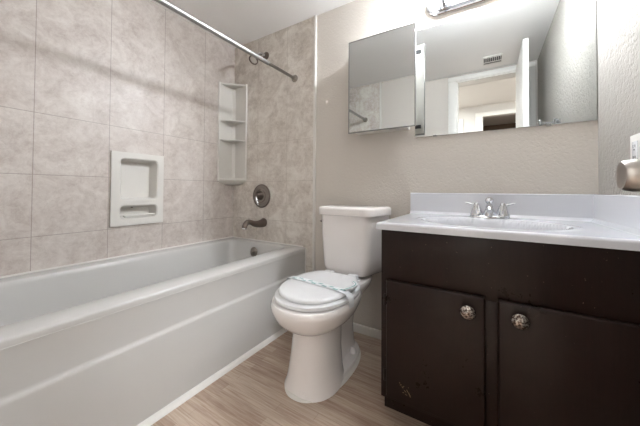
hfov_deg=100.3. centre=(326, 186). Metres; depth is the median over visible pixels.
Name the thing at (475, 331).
vanity cabinet
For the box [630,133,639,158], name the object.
wall outlet
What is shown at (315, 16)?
trim
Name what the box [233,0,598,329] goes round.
wall
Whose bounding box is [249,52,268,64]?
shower
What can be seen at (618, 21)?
wall
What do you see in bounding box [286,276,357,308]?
band
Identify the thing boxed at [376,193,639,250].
countertop
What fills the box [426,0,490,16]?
vanity light
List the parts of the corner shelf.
shelf, shelf, shelf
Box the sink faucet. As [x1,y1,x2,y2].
[466,197,514,218]
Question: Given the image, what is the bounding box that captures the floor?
[151,331,429,425]
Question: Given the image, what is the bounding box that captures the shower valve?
[253,184,270,207]
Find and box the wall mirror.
[415,0,596,137]
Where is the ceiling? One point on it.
(242, 21)
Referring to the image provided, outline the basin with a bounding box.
[0,237,304,349]
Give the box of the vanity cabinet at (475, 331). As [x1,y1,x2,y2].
[381,230,639,425]
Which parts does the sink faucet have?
handle, spout, plate, handle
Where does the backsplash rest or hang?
attached to the wall at (376, 169)
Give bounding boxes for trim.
[136,328,286,425]
[312,15,316,270]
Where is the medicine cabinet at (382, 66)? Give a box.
[348,22,415,134]
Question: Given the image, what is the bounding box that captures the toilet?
[271,204,390,402]
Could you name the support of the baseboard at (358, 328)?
attached to the wall at (376, 169)
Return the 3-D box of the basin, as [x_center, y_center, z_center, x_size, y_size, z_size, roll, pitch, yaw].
[-0.881,0.610,1.403,0.762,0.386,1.577,0,-1,31]
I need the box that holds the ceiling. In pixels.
[151,0,354,47]
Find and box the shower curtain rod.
[154,0,297,81]
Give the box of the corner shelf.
[217,81,247,184]
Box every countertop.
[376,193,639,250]
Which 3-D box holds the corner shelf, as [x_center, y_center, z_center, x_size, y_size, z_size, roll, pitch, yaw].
[-0.764,-0.428,2.181,0.160,0.838,0.160,0,-1,31]
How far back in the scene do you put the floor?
1.11 m
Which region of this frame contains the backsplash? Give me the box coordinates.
[410,193,594,221]
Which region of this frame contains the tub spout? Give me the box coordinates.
[242,218,266,229]
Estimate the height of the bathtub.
0.488 m
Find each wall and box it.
[0,0,234,276]
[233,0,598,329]
[597,0,639,194]
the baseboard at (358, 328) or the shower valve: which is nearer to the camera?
the baseboard at (358, 328)
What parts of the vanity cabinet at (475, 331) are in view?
door, knob, knob, door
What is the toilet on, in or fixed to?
on the floor
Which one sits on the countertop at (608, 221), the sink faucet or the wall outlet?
the sink faucet
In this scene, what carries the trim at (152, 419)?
attached to the bathtub
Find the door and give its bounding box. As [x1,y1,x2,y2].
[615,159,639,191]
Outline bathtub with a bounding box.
[0,236,305,425]
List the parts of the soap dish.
soap rail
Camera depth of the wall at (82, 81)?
1.49 m
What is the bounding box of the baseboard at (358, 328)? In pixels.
[353,323,380,339]
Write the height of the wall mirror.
0.621 m
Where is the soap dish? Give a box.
[109,151,163,226]
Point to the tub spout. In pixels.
(262, 222)
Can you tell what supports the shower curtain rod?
attached to the wall at (376, 169)
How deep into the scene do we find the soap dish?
1.69 m

